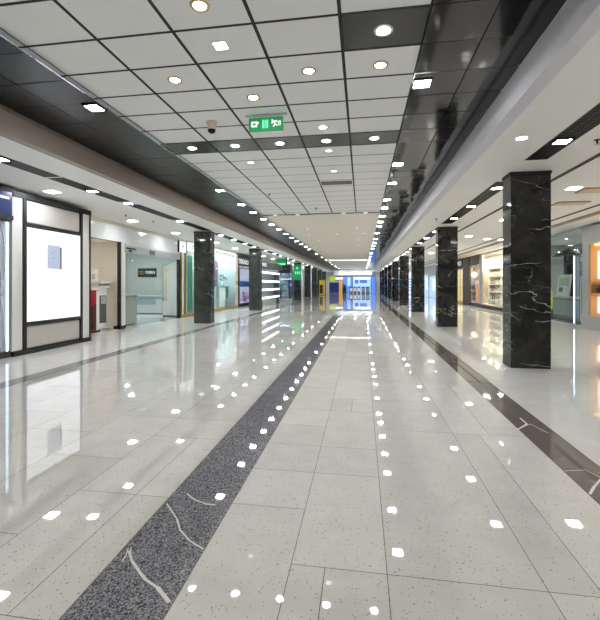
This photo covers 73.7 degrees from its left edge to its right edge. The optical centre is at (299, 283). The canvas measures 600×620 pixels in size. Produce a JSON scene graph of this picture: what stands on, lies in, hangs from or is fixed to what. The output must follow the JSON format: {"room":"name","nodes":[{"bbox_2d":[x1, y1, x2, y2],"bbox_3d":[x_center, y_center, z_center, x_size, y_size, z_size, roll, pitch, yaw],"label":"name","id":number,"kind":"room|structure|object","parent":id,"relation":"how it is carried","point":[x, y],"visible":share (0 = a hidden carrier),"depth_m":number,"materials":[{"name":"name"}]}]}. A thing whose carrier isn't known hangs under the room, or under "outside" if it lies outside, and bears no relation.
{"room":"shopping mall","nodes":[
{"label":"shopping mall","id":0,"kind":"room"},
{"bbox_2d":[125,251,193,312],"bbox_3d":[-6.729,-0.234,19.916,4.600,3.267,0.100,0,0,9],"label":"wall","id":1,"kind":"structure","parent":0,"point":[134,285],"depth_m":20.02,"materials":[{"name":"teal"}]},
{"bbox_2d":[138,268,156,276],"bbox_3d":[-7.638,-0.568,19.980,0.990,0.435,0.052,0,0,9],"label":"wall sign","id":2,"kind":"object","parent":1,"relation":"attached to","point":[142,272],"visible":1,"depth_m":19.96,"materials":[{"name":"black"}]},
{"bbox_2d":[91,219,233,327],"bbox_3d":[-5.805,-0.234,17.061,1.900,3.267,14.220,0,0,9],"label":"wall","id":3,"kind":"structure","parent":0,"point":[100,230],"depth_m":12.72,"materials":[{"name":"white paint"}]},
{"bbox_2d":[113,242,125,328],"bbox_3d":[-5.640,0.050,12.512,0.220,2.700,0.320,0,0,9],"label":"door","id":4,"kind":"structure","parent":3,"relation":"in","point":[118,326],"depth_m":12.35,"materials":[{"name":"black"}]},
{"bbox_2d":[91,216,182,240],"bbox_3d":[-5.513,-1.832,13.332,0.260,0.070,6.740,0,0,9],"label":"trim","id":5,"kind":"structure","parent":3,"relation":"attached to","point":[92,217],"depth_m":12.98,"materials":[{"name":"beige plastic"}]},
{"bbox_2d":[125,243,179,325],"bbox_3d":[-5.242,0.050,14.555,0.240,2.700,3.840,0,0,9],"label":"door","id":6,"kind":"structure","parent":3,"relation":"in","point":[129,248],"depth_m":15.01,"materials":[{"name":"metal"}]},
{"bbox_2d":[180,251,237,317],"bbox_3d":[-4.349,-0.200,20.255,0.120,3.200,7.700,0,0,9],"label":"window","id":7,"kind":"structure","parent":3,"relation":"in","point":[185,314],"depth_m":16.95,"materials":[{"name":"clear glass"}]},
{"bbox_2d":[178,240,186,252],"bbox_3d":[-4.906,-1.535,16.628,0.110,0.470,0.780,0,0,9],"label":"square sign","id":8,"kind":"object","parent":7,"relation":"attached to","point":[182,246],"visible":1,"depth_m":16.57,"materials":[{"name":"white"}]},
{"bbox_2d":[0,136,331,271],"bbox_3d":[-5.388,-1.897,25.628,9.500,0.060,77.000,0,0,9],"label":"ceiling","id":9,"kind":"structure","parent":0,"point":[22,181],"depth_m":8.94,"materials":[{"name":"grey paint"}]},
{"bbox_2d":[0,155,59,176],"bbox_3d":[-4.537,-1.868,5.459,0.304,0.018,3.024,0,0,9],"label":"ceiling vent","id":10,"kind":"object","parent":9,"relation":"in","point":[14,163],"visible":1,"depth_m":6.45,"materials":[{"name":"black metal"}]},
{"bbox_2d":[3,162,53,176],"bbox_3d":[-4.537,-1.863,5.459,0.280,0.006,3.000,0,0,9],"label":"grille","id":11,"kind":"object","parent":10,"relation":"attached to","point":[19,165],"depth_m":6.48,"materials":[{"name":"black metal"}]},
{"bbox_2d":[48,177,127,201],"bbox_3d":[-4.139,-1.868,8.029,0.304,0.018,2.024,0,0,9],"label":"ceiling vent","id":12,"kind":"object","parent":9,"relation":"in","point":[63,180],"visible":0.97,"depth_m":7.79,"materials":[{"name":"black metal"}]},
{"bbox_2d":[128,204,180,219],"bbox_3d":[-3.756,-1.868,10.499,0.304,0.018,2.224,0,0,9],"label":"ceiling vent","id":13,"kind":"object","parent":9,"relation":"in","point":[137,206],"visible":0.97,"depth_m":10.29,"materials":[{"name":"black metal"}]},
{"bbox_2d":[179,222,211,230],"bbox_3d":[-3.366,-1.868,13.019,0.304,0.018,1.924,0,0,9],"label":"ceiling vent","id":14,"kind":"object","parent":9,"relation":"in","point":[185,223],"visible":0.99,"depth_m":12.95,"materials":[{"name":"black metal"}]},
{"bbox_2d":[214,247,235,259],"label":"shop sign","id":15,"kind":"object","parent":9,"relation":"attached to","point":[218,252],"depth_m":21.64,"materials":[{"name":"grey plastic"}]},
{"bbox_2d":[215,233,259,247],"bbox_3d":[-2.639,-1.868,17.703,0.304,0.018,6.024,0,0,9],"label":"ceiling vent","id":16,"kind":"object","parent":9,"relation":"in","point":[224,236],"visible":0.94,"depth_m":17.13,"materials":[{"name":"black metal"}]},
{"bbox_2d":[0,36,340,269],"bbox_3d":[-0.001,-2.245,24.706,1.250,0.084,77.275,0,0,9],"label":"ceiling","id":17,"kind":"structure","parent":0,"point":[33,91],"depth_m":5.91,"materials":[{"name":"black"}]},
{"bbox_2d":[81,103,106,111],"bbox_3d":[-2.566,-2.201,4.992,0.206,0.020,0.206,0,0,9],"label":"recessed light","id":18,"kind":"object","parent":17,"relation":"in","point":[93,107],"visible":1,"depth_m":4.97,"materials":[{"name":"white"}]},
{"bbox_2d":[85,105,103,110],"bbox_3d":[-2.566,-2.201,4.992,0.170,0.012,0.170,0,0,9],"label":"diffuser","id":19,"kind":"object","parent":18,"relation":"attached to","point":[90,107],"depth_m":4.99,"materials":[{"name":"white"}]},
{"bbox_2d":[214,261,217,286],"bbox_3d":[-4.994,-0.025,23.442,0.068,2.650,0.800,0,0,9],"label":"display screen","id":20,"kind":"object","parent":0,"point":[215,262],"visible":0.43,"depth_m":23.62,"materials":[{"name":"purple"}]},
{"bbox_2d":[262,260,302,298],"bbox_3d":[-0.572,-0.234,45.930,0.200,3.267,35.400,0,0,9],"label":"wall","id":21,"kind":"structure","parent":0,"point":[285,276],"depth_m":39.43,"materials":[{"name":"grey"}]},
{"bbox_2d":[238,255,248,306],"bbox_3d":[-3.457,-0.175,26.290,0.115,3.150,4.300,0,0,9],"label":"poster","id":22,"kind":"object","parent":21,"relation":"attached to","point":[243,262],"visible":0.7,"depth_m":25.24,"materials":[{"name":"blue paper"}]},
{"bbox_2d":[240,269,248,302],"bbox_3d":[-3.390,0.125,26.406,0.010,2.150,3.850,0,0,9],"label":"print","id":23,"kind":"object","parent":22,"relation":"attached to","point":[244,273],"depth_m":25.46,"materials":[{"name":"grey"}]},
{"bbox_2d":[240,288,248,301],"bbox_3d":[-3.378,0.728,26.433,0.004,0.950,3.699,0,0,9],"label":"print","id":24,"kind":"object","parent":22,"relation":"attached to","point":[244,292],"depth_m":25.44,"materials":[{"name":"pink"}]},
{"bbox_2d":[0,0,565,268],"bbox_3d":[2.974,-2.295,24.235,4.806,0.084,77.294,0,0,9],"label":"ceiling","id":25,"kind":"structure","parent":0,"point":[125,53],"depth_m":4.48,"materials":[{"name":"white tile"}]},
{"bbox_2d":[168,76,181,83],"bbox_3d":[-1.383,-2.254,4.424,0.160,0.014,0.160,0,0,9],"label":"recessed light","id":26,"kind":"object","parent":25,"relation":"in","point":[172,79],"visible":1,"depth_m":4.42,"materials":[{"name":"white"}]},
{"bbox_2d":[190,0,209,12],"bbox_3d":[-0.813,-2.254,3.243,0.160,0.014,0.160,0,0,9],"label":"recessed light","id":27,"kind":"object","parent":25,"relation":"in","point":[201,6],"visible":1,"depth_m":3.24,"materials":[{"name":"gold metal"}]},
{"bbox_2d":[193,2,205,9],"bbox_3d":[-0.813,-2.252,3.243,0.108,0.003,0.108,0,0,9],"label":"diffuser","id":28,"kind":"object","parent":27,"relation":"attached to","point":[196,5],"depth_m":3.24,"materials":[{"name":"white"}]},
{"bbox_2d":[206,120,216,133],"bbox_3d":[-1.231,-2.176,5.574,0.150,0.162,0.150,0,0,9],"label":"dome camera","id":29,"kind":"object","parent":25,"relation":"attached to","point":[211,124],"visible":1,"depth_m":5.53,"materials":[{"name":"beige plastic"}]},
{"bbox_2d":[210,40,230,50],"bbox_3d":[-0.750,-2.257,3.780,0.146,0.020,0.146,0,0,9],"label":"recessed light","id":30,"kind":"object","parent":25,"relation":"in","point":[220,45],"visible":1,"depth_m":3.78,"materials":[{"name":"white plastic"}]},
{"bbox_2d":[213,42,227,49],"bbox_3d":[-0.750,-2.257,3.780,0.110,0.012,0.110,0,0,9],"label":"diffuser","id":31,"kind":"object","parent":30,"relation":"attached to","point":[217,45],"depth_m":3.78,"materials":[{"name":"white"}]},
{"bbox_2d":[245,113,286,131],"bbox_3d":[-0.450,-2.147,5.323,0.560,0.224,0.048,0,0,9],"label":"exit sign","id":32,"kind":"object","parent":25,"relation":"hanging from","point":[267,123],"visible":1,"depth_m":5.31,"materials":[{"name":"green plastic"}]},
{"bbox_2d":[301,67,315,74],"bbox_3d":[0.094,-2.254,4.236,0.160,0.014,0.160,0,0,9],"label":"recessed light","id":33,"kind":"object","parent":25,"relation":"in","point":[307,70],"visible":1,"depth_m":4.23,"materials":[{"name":"white"}]},
{"bbox_2d":[320,180,352,184],"bbox_3d":[0.817,-2.253,8.900,0.720,0.016,0.360,0,0,9],"label":"ceiling vent","id":34,"kind":"object","parent":25,"relation":"in","point":[337,182],"visible":1,"depth_m":8.86,"materials":[{"name":"grey metal"}]},
{"bbox_2d":[373,61,387,69],"bbox_3d":[0.829,-2.254,4.122,0.160,0.014,0.160,0,0,9],"label":"recessed light","id":35,"kind":"object","parent":25,"relation":"in","point":[379,65],"visible":1,"depth_m":4.12,"materials":[{"name":"white"}]},
{"bbox_2d":[374,24,392,36],"bbox_3d":[0.742,-2.254,3.558,0.172,0.014,0.172,0,0,9],"label":"recessed light","id":36,"kind":"object","parent":25,"relation":"in","point":[382,30],"visible":1,"depth_m":3.55,"materials":[{"name":"white"}]},
{"bbox_2d":[377,27,389,34],"bbox_3d":[0.742,-2.252,3.558,0.120,0.003,0.120,0,0,9],"label":"diffuser","id":37,"kind":"object","parent":36,"relation":"attached to","point":[380,30],"depth_m":3.56,"materials":[{"name":"white"}]},
{"bbox_2d":[411,78,432,88],"bbox_3d":[1.369,-2.253,4.493,0.206,0.020,0.206,0,0,9],"label":"recessed light","id":38,"kind":"object","parent":25,"relation":"in","point":[417,83],"visible":1,"depth_m":4.48,"materials":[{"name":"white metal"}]},
{"bbox_2d":[413,80,430,87],"bbox_3d":[1.369,-2.253,4.493,0.170,0.012,0.170,0,0,9],"label":"diffuser","id":39,"kind":"object","parent":38,"relation":"attached to","point":[416,83],"depth_m":4.48,"materials":[{"name":"white plastic"}]},
{"bbox_2d":[0,293,599,619],"bbox_3d":[4.098,1.402,26.439,28.000,0.004,82.886,0,0,9],"label":"floor","id":40,"kind":"structure","parent":0,"point":[329,456],"depth_m":3.04,"materials":[{"name":"tile"}]},
{"bbox_2d":[0,222,10,358],"bbox_3d":[-5.838,0.110,6.435,0.190,2.580,2.530,0,0,9],"label":"screen","id":41,"kind":"object","parent":40,"relation":"on","point":[5,227],"visible":1,"depth_m":7.59,"materials":[{"name":"white plastic"}]},
{"bbox_2d":[0,185,13,219],"bbox_3d":[-5.772,-1.525,6.420,0.225,0.610,2.520,0,0,9],"label":"shop sign","id":42,"kind":"object","parent":41,"relation":"attached to","point":[6,192],"visible":1,"depth_m":7.50,"materials":[{"name":"blue"}]},
{"bbox_2d":[6,222,7,350],"bbox_3d":[-5.604,0.050,7.622,0.070,2.460,0.023,0,0,9],"label":"light","id":43,"kind":"object","parent":41,"relation":"on","point":[6,222],"depth_m":7.61,"materials":[{"name":"white plastic"}]},
{"bbox_2d":[0,190,90,356],"bbox_3d":[-5.715,-0.200,8.830,0.800,3.200,2.220,0,0,9],"label":"wall panel","id":44,"kind":"object","parent":40,"relation":"on","point":[51,240],"visible":0.98,"depth_m":8.55,"materials":[{"name":"white plastic"}]},
{"bbox_2d":[47,245,61,269],"bbox_3d":[-5.348,-0.580,8.721,0.008,0.520,0.407,0,0,9],"label":"print","id":45,"kind":"object","parent":44,"relation":"attached to","point":[54,252],"depth_m":8.71,"materials":[{"name":"grey"}]},
{"bbox_2d":[91,287,99,332],"bbox_3d":[-6.043,0.750,11.613,0.320,1.300,0.320,0,0,9],"label":"banner stand","id":46,"kind":"object","parent":40,"relation":"on","point":[94,290],"visible":0.68,"depth_m":11.54,"materials":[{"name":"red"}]},
{"bbox_2d":[91,305,95,328],"bbox_3d":[-6.038,0.950,11.565,0.224,0.700,0.132,0,0,9],"label":"print","id":47,"kind":"object","parent":46,"relation":"attached to","point":[93,307],"depth_m":11.50,"materials":[{"name":"red"}]},
{"bbox_2d":[92,286,109,329],"bbox_3d":[-6.020,0.730,12.085,0.240,1.340,0.600,0,0,9],"label":"stand","id":48,"kind":"object","parent":40,"relation":"on","point":[102,292],"visible":0.71,"depth_m":12.10,"materials":[{"name":"white plastic"}]},
{"bbox_2d":[125,295,137,325],"bbox_3d":[-6.033,0.890,13.635,0.660,1.020,0.760,0,0,9],"label":"base cabinet","id":49,"kind":"object","parent":40,"relation":"on","point":[130,300],"visible":0.38,"depth_m":13.55,"materials":[{"name":"grey wood"}]},
{"bbox_2d":[137,295,162,313],"bbox_3d":[-7.312,0.965,18.766,2.300,0.870,0.650,0,0,9],"label":"reception desk","id":50,"kind":"object","parent":40,"relation":"on","point":[146,304],"visible":0.41,"depth_m":18.47,"materials":[{"name":"grey"}]},
{"bbox_2d":[135,317,175,323],"bbox_3d":[-6.589,1.393,15.593,2.660,0.011,2.860,0,0,9],"label":"floor","id":51,"kind":"structure","parent":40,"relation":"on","point":[140,320],"depth_m":15.64,"materials":[{"name":"grey tile"}]},
{"bbox_2d":[163,261,176,317],"bbox_3d":[-5.352,0.190,16.656,0.720,2.420,0.100,0,0,9],"label":"wall","id":52,"kind":"structure","parent":40,"relation":"on","point":[170,271],"depth_m":16.62,"materials":[{"name":"white paint"}]},
{"bbox_2d":[187,255,191,312],"bbox_3d":[-5.019,0.000,18.057,0.068,2.600,0.650,0,0,9],"label":"display screen","id":53,"kind":"object","parent":40,"relation":"on","point":[189,257],"visible":0.64,"depth_m":18.05,"materials":[{"name":"teal glass"}]},
{"bbox_2d":[193,231,214,323],"bbox_3d":[-3.438,-0.234,14.376,0.644,3.267,0.404,0,0,9],"label":"marble pillar","id":54,"kind":"structure","parent":40,"relation":"on","point":[203,240],"depth_m":14.19,"materials":[{"name":"black stone"}]},
{"bbox_2d":[214,287,219,308],"bbox_3d":[-4.640,0.770,21.312,0.540,1.260,0.640,0,0,9],"label":"plinth","id":55,"kind":"object","parent":40,"relation":"on","point":[216,289],"visible":0.46,"depth_m":21.13,"materials":[{"name":"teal plastic"}]},
{"bbox_2d":[216,286,228,307],"bbox_3d":[-4.403,0.770,22.844,0.540,1.260,0.640,0,0,9],"label":"plinth","id":56,"kind":"object","parent":40,"relation":"on","point":[223,290],"visible":0.71,"depth_m":22.54,"materials":[{"name":"white plastic"}]},
{"bbox_2d":[249,249,261,310],"bbox_3d":[-2.366,-0.234,21.294,0.644,3.267,0.404,0,0,9],"label":"marble pillar","id":57,"kind":"structure","parent":40,"relation":"on","point":[255,255],"depth_m":21.11,"materials":[{"name":"black stone"}]},
{"bbox_2d":[262,270,278,305],"bbox_3d":[-2.201,0.230,27.259,0.500,2.340,5.400,0,0,9],"label":"display shelves","id":58,"kind":"object","parent":40,"relation":"on","point":[270,279],"visible":0.63,"depth_m":28.04,"materials":[{"name":"white"}]},
{"bbox_2d":[262,262,282,270],"bbox_3d":[-1.984,-1.200,27.254,0.421,0.480,5.370,0,0,17],"label":"header","id":59,"kind":"object","parent":58,"relation":"on","point":[265,265],"visible":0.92,"depth_m":27.20,"materials":[{"name":"grey"}]},
{"bbox_2d":[280,273,291,302],"bbox_3d":[-1.087,0.280,30.426,0.770,2.240,0.900,0,0,9],"label":"tall cabinet","id":60,"kind":"object","parent":40,"relation":"on","point":[282,300],"visible":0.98,"depth_m":30.30,"materials":[{"name":"grey"}]},
{"bbox_2d":[289,273,293,297],"bbox_3d":[-0.824,0.052,43.230,0.108,2.697,3.973,0,0,9],"label":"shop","id":61,"kind":"object","parent":40,"relation":"on","point":[291,280],"visible":0.43,"depth_m":42.38,"materials":[{"name":"grey"}]},
{"bbox_2d":[294,263,300,299],"bbox_3d":[-0.205,-0.234,35.237,0.644,3.267,0.404,0,0,9],"label":"marble pillar","id":62,"kind":"structure","parent":40,"relation":"on","point":[297,283],"depth_m":35.04,"materials":[{"name":"black stone"}]},
{"bbox_2d":[294,265,300,279],"bbox_3d":[-0.242,-1.025,35.000,0.600,1.350,0.100,0,0,9],"label":"banner","id":63,"kind":"object","parent":62,"relation":"attached to","point":[297,268],"visible":1,"depth_m":34.97,"materials":[{"name":"green"}]},
{"bbox_2d":[304,266,310,296],"bbox_3d":[0.806,-0.234,41.759,0.644,3.267,0.404,0,0,9],"label":"marble pillar","id":64,"kind":"structure","parent":40,"relation":"on","point":[307,268],"depth_m":41.58,"materials":[{"name":"black stone"}]},
{"bbox_2d":[312,268,316,295],"bbox_3d":[1.725,-0.234,47.689,0.644,3.267,0.404,0,0,9],"label":"marble pillar","id":65,"kind":"structure","parent":40,"relation":"on","point":[314,270],"depth_m":47.49,"materials":[{"name":"black"}]},
{"bbox_2d":[319,280,324,294],"bbox_3d":[2.789,0.425,50.200,0.750,1.850,0.090,0,0,9],"label":"poster board","id":66,"kind":"object","parent":40,"relation":"on","point":[321,282],"visible":1,"depth_m":50.17,"materials":[{"name":"yellow"}]},
{"bbox_2d":[339,280,341,292],"bbox_3d":[6.249,0.287,61.230,0.488,2.226,0.170,0,0,9],"label":"wall","id":67,"kind":"structure","parent":40,"relation":"on","point":[340,281],"depth_m":61.16,"materials":[{"name":"orange"}]},
{"bbox_2d":[329,282,338,292],"bbox_3d":[5.236,0.577,61.387,1.500,1.645,0.170,0,0,9],"label":"shop window","id":68,"kind":"structure","parent":67,"relation":"in","point":[333,286],"depth_m":61.32,"materials":[{"name":"blue"}]},
{"bbox_2d":[343,276,352,292],"bbox_3d":[7.377,0.107,61.663,1.423,2.586,0.170,0,0,9],"label":"storefront","id":69,"kind":"object","parent":40,"relation":"on","point":[344,277],"visible":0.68,"depth_m":61.59,"materials":[{"name":"blue"}]},
{"bbox_2d":[353,276,370,292],"bbox_3d":[9.472,0.110,61.338,2.786,2.580,0.170,0,0,9],"label":"storefront","id":70,"kind":"object","parent":40,"relation":"on","point":[368,284],"visible":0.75,"depth_m":61.26,"materials":[{"name":"blue"}]},
{"bbox_2d":[384,267,386,296],"bbox_3d":[9.680,-0.234,44.432,0.644,3.267,0.404,0,0,9],"label":"marble pillar","id":71,"kind":"structure","parent":40,"relation":"on","point":[385,268],"depth_m":44.28,"materials":[{"name":"black"}]},
{"bbox_2d":[387,265,391,298],"bbox_3d":[8.807,-0.234,38.799,0.644,3.267,0.404,0,0,9],"label":"marble pillar","id":72,"kind":"structure","parent":40,"relation":"on","point":[389,267],"depth_m":38.63,"materials":[{"name":"black stone"}]},
{"bbox_2d":[392,261,398,300],"bbox_3d":[7.918,-0.234,33.067,0.644,3.267,0.404,0,0,9],"label":"marble pillar","id":73,"kind":"structure","parent":40,"relation":"on","point":[395,264],"depth_m":32.89,"materials":[{"name":"black stone"}]},
{"bbox_2d":[399,256,408,304],"bbox_3d":[6.938,-0.234,26.743,0.644,3.267,0.404,0,0,9],"label":"marble pillar","id":74,"kind":"structure","parent":40,"relation":"on","point":[403,260],"depth_m":26.55,"materials":[{"name":"black stone"}]},
{"bbox_2d":[410,246,424,311],"bbox_3d":[5.912,-0.234,20.122,0.644,3.267,0.404,0,0,9],"label":"marble pillar","id":75,"kind":"structure","parent":40,"relation":"on","point":[417,253],"depth_m":19.94,"materials":[{"name":"black stone"}]},
{"bbox_2d":[435,227,457,326],"bbox_3d":[4.843,-0.234,13.224,0.644,3.267,0.404,0,0,9],"label":"marble pillar","id":76,"kind":"structure","parent":40,"relation":"on","point":[446,237],"depth_m":13.04,"materials":[{"name":"black stone"}]},
{"bbox_2d":[458,268,471,301],"bbox_3d":[12.265,0.125,29.840,0.100,2.550,3.906,0,0,9],"label":"amber backlight","id":77,"kind":"object","parent":40,"relation":"on","point":[471,268],"visible":0.36,"depth_m":30.51,"materials":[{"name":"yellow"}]},
{"bbox_2d":[471,282,478,301],"bbox_3d":[11.831,0.550,26.877,0.350,1.300,1.140,0,0,9],"label":"shelves","id":78,"kind":"object","parent":40,"relation":"on","point":[477,283],"visible":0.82,"depth_m":26.39,"materials":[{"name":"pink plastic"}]},
{"bbox_2d":[488,266,502,305],"bbox_3d":[11.939,0.140,23.296,0.460,2.320,4.700,0,0,9],"label":"shelves","id":79,"kind":"object","parent":40,"relation":"on","point":[494,269],"visible":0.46,"depth_m":25.09,"materials":[{"name":"white"}]},
{"bbox_2d":[502,170,551,368],"bbox_3d":[3.849,-0.234,6.811,0.644,3.267,0.404,0,0,9],"label":"marble pillar","id":80,"kind":"structure","parent":40,"relation":"on","point":[526,194],"depth_m":6.63,"materials":[{"name":"black stone"}]},
{"bbox_2d":[553,296,580,323],"bbox_3d":[10.372,0.945,15.342,0.680,0.910,2.980,0,0,9],"label":"counter","id":81,"kind":"object","parent":40,"relation":"on","point":[562,306],"depth_m":15.11,"materials":[{"name":"grey"}]},
{"bbox_2d":[556,274,571,296],"bbox_3d":[10.387,0.063,15.754,0.143,0.859,1.009,0,0,9],"label":"display board","id":82,"kind":"object","parent":81,"relation":"on","point":[564,281],"visible":0.98,"depth_m":15.67,"materials":[{"name":"white paper"}]},
{"bbox_2d":[559,278,568,285],"bbox_3d":[10.378,-0.089,15.730,0.044,0.318,0.759,0,0,9],"label":"print","id":83,"kind":"object","parent":82,"relation":"attached to","point":[562,281],"depth_m":15.72},
{"bbox_2d":[552,248,579,295],"bbox_3d":[10.695,-0.458,16.443,0.920,1.892,2.264,0,0,9],"label":"canopy","id":84,"kind":"object","parent":81,"relation":"on","point":[568,253],"visible":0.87,"depth_m":15.66,"materials":[{"name":"black"}]},
{"bbox_2d":[555,248,579,255],"bbox_3d":[10.592,-1.274,15.779,0.920,0.260,0.920,0,0,9],"label":"hood","id":85,"kind":"object","parent":84,"relation":"attached to","point":[567,251],"depth_m":15.54,"materials":[{"name":"silver metal"}]},
{"bbox_2d":[553,296,579,298],"bbox_3d":[10.372,0.515,15.342,0.680,0.050,2.980,0,0,9],"label":"countertop","id":86,"kind":"structure","parent":81,"relation":"on","point":[570,297],"depth_m":15.15,"materials":[{"name":"silver metal"}]},
{"bbox_2d":[573,255,575,325],"bbox_3d":[9.088,0.220,13.257,0.060,2.360,0.080,0,0,9],"label":"column","id":87,"kind":"structure","parent":40,"relation":"on","point":[574,256],"depth_m":13.24,"materials":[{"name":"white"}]},
{"bbox_2d":[579,275,581,320],"bbox_3d":[9.908,0.550,13.649,0.440,1.700,0.539,0,0,9],"label":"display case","id":88,"kind":"object","parent":40,"relation":"on","point":[580,276],"visible":0.18,"depth_m":13.89,"materials":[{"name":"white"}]},
{"bbox_2d":[581,223,599,330],"bbox_3d":[9.020,-0.200,10.537,0.700,3.200,4.589,0,0,9],"label":"lit niche","id":89,"kind":"object","parent":40,"relation":"on","point":[590,316],"visible":1,"depth_m":12.39,"materials":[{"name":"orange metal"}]},
{"bbox_2d":[326,269,379,292],"bbox_3d":[10.653,-0.478,62.202,26.000,3.757,0.200,0,0,9],"label":"wall","id":90,"kind":"structure","parent":0,"point":[376,274],"depth_m":62.46,"materials":[{"name":"white paint"}]},
{"bbox_2d":[0,104,333,271],"bbox_3d":[-0.625,-2.087,24.889,0.140,0.440,77.000,0,0,9],"label":"ceiling beam","id":91,"kind":"structure","parent":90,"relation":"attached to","point":[14,126],"depth_m":6.85,"materials":[{"name":"beige paint"}]},
{"bbox_2d":[372,0,599,271],"bbox_3d":[5.378,-2.087,23.959,0.150,0.440,77.000,0,0,9],"label":"ceiling beam","id":92,"kind":"structure","parent":90,"relation":"attached to","point":[576,22],"depth_m":4.03,"materials":[{"name":"white"}]},
{"bbox_2d":[409,211,599,269],"bbox_3d":[9.731,-1.849,23.284,0.140,0.065,77.000,0,0,9],"label":"trim","id":93,"kind":"structure","parent":90,"relation":"attached to","point":[597,212],"depth_m":12.21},
{"bbox_2d":[410,153,599,257],"bbox_3d":[7.093,-1.871,23.693,0.080,0.023,77.000,0,0,9],"label":"trim","id":94,"kind":"structure","parent":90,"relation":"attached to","point":[598,154],"depth_m":6.85,"materials":[{"name":"black"}]},
{"bbox_2d":[426,204,599,262],"bbox_3d":[9.203,-1.871,23.366,0.090,0.023,77.000,0,0,9],"label":"trim","id":95,"kind":"structure","parent":90,"relation":"attached to","point":[598,204],"depth_m":11.18,"materials":[{"name":"black"}]},
{"bbox_2d":[334,269,371,274],"bbox_3d":[8.141,-1.829,61.630,5.930,0.957,0.300,0,0,9],"label":"wall end header","id":96,"kind":"structure","parent":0,"point":[342,271],"depth_m":61.46,"materials":[{"name":"white"}]},
{"bbox_2d":[0,28,339,268],"bbox_3d":[0.632,-2.237,24.695,0.015,0.080,77.000,0,0,9],"label":"trim","id":97,"kind":"structure","parent":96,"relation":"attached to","point":[9,38],"depth_m":4.99,"materials":[{"name":"grey metal"}]},
{"bbox_2d":[409,265,435,275],"bbox_3d":[14.445,-0.234,46.840,0.200,3.267,29.000,0,0,9],"label":"wall","id":98,"kind":"structure","parent":0,"point":[430,270],"depth_m":41.36,"materials":[{"name":"white"}]},
{"bbox_2d":[424,275,428,296],"bbox_3d":[13.838,0.207,43.837,0.071,2.386,3.107,0,0,9],"label":"wall screen","id":99,"kind":"object","parent":98,"relation":"attached to","point":[426,277],"visible":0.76,"depth_m":43.45,"materials":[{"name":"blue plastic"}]},
{"bbox_2d":[429,276,435,298],"bbox_3d":[13.180,0.304,39.592,0.071,2.192,4.218,0,0,9],"label":"wall screen","id":100,"kind":"object","parent":98,"relation":"attached to","point":[432,279],"visible":0.74,"depth_m":39.79,"materials":[{"name":"glass"}]},
{"bbox_2d":[463,257,470,304],"bbox_3d":[11.280,-0.200,27.076,0.120,3.200,1.700,0,0,9],"label":"wall","id":101,"kind":"structure","parent":0,"point":[466,261],"depth_m":26.88,"materials":[{"name":"grey paint"}]},
{"bbox_2d":[374,29,599,271],"bbox_3d":[11.520,-1.897,23.007,12.280,0.060,77.000,0,0,9],"label":"ceiling","id":102,"kind":"structure","parent":0,"point":[574,91],"depth_m":6.52,"materials":[{"name":"grey paint"}]},
{"bbox_2d":[414,230,435,244],"bbox_3d":[5.158,-1.868,16.464,0.314,0.018,5.604,0,0,9],"label":"ceiling vent","id":103,"kind":"object","parent":102,"relation":"in","point":[429,235],"visible":0.88,"depth_m":16.01,"materials":[{"name":"black metal"}]},
{"bbox_2d":[441,182,502,223],"bbox_3d":[4.126,-1.868,9.809,0.314,0.018,5.114,0,0,9],"label":"ceiling vent","id":104,"kind":"object","parent":102,"relation":"in","point":[485,195],"visible":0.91,"depth_m":9.04,"materials":[{"name":"black metal"}]},
{"bbox_2d":[525,103,599,159],"bbox_3d":[3.077,-1.868,3.040,0.314,0.018,5.974,0,0,9],"label":"ceiling vent","id":105,"kind":"object","parent":102,"relation":"in","point":[589,120],"visible":1,"depth_m":4.92,"materials":[{"name":"black metal"}]},
{"bbox_2d":[550,137,574,144],"bbox_3d":[3.413,-1.859,5.209,0.206,0.020,0.206,0,0,9],"label":"light","id":106,"kind":"object","parent":105,"relation":"attached to","point":[559,141],"visible":1,"depth_m":5.20,"materials":[{"name":"white"}]},
{"bbox_2d":[553,139,571,143],"bbox_3d":[3.413,-1.859,5.209,0.170,0.012,0.170,0,0,9],"label":"diffuser","id":107,"kind":"object","parent":106,"relation":"attached to","point":[558,141],"depth_m":5.20,"materials":[{"name":"white"}]},
{"bbox_2d":[551,201,590,205],"bbox_3d":[6.225,-1.856,9.215,0.680,0.030,0.400,0,0,9],"label":"ceiling hatch","id":108,"kind":"object","parent":102,"relation":"attached to","point":[564,203],"visible":0.93,"depth_m":9.15,"materials":[{"name":"beige wood"}]},
{"bbox_2d":[574,187,599,193],"bbox_3d":[5.903,-1.856,7.919,0.680,0.030,0.400,0,0,9],"label":"ceiling hatch","id":109,"kind":"object","parent":102,"relation":"attached to","point":[585,190],"visible":1,"depth_m":7.90,"materials":[{"name":"beige wood"}]},
{"bbox_2d":[471,254,502,306],"bbox_3d":[12.010,-0.234,26.068,1.550,3.267,12.800,0,0,9],"label":"wall","id":110,"kind":"structure","parent":0,"point":[496,260],"depth_m":27.80,"materials":[{"name":"white paint"}]},
{"bbox_2d":[469,248,502,311],"bbox_3d":[10.774,-0.200,22.963,0.340,3.200,6.584,0,0,9],"label":"window","id":111,"kind":"structure","parent":110,"relation":"in","point":[480,304],"depth_m":23.57,"materials":[{"name":"clear glass"}]},
{"bbox_2d":[470,254,478,265],"bbox_3d":[11.017,-0.300,25.118,0.120,3.000,2.250,0,0,9],"label":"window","id":112,"kind":"structure","parent":111,"relation":"on","point":[474,260],"depth_m":25.11,"materials":[{"name":"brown glass"}]},
{"bbox_2d":[551,244,581,296],"bbox_3d":[11.154,-0.234,15.980,3.050,3.267,9.000,0,0,9],"label":"wall","id":113,"kind":"structure","parent":0,"point":[557,263],"depth_m":19.30,"materials":[{"name":"grey"}]},
{"bbox_2d":[551,228,581,326],"bbox_3d":[9.611,-0.200,16.274,0.070,3.200,6.891,0,0,9],"label":"window","id":114,"kind":"structure","parent":113,"relation":"in","point":[579,229],"depth_m":13.87,"materials":[{"name":"grey metal"}]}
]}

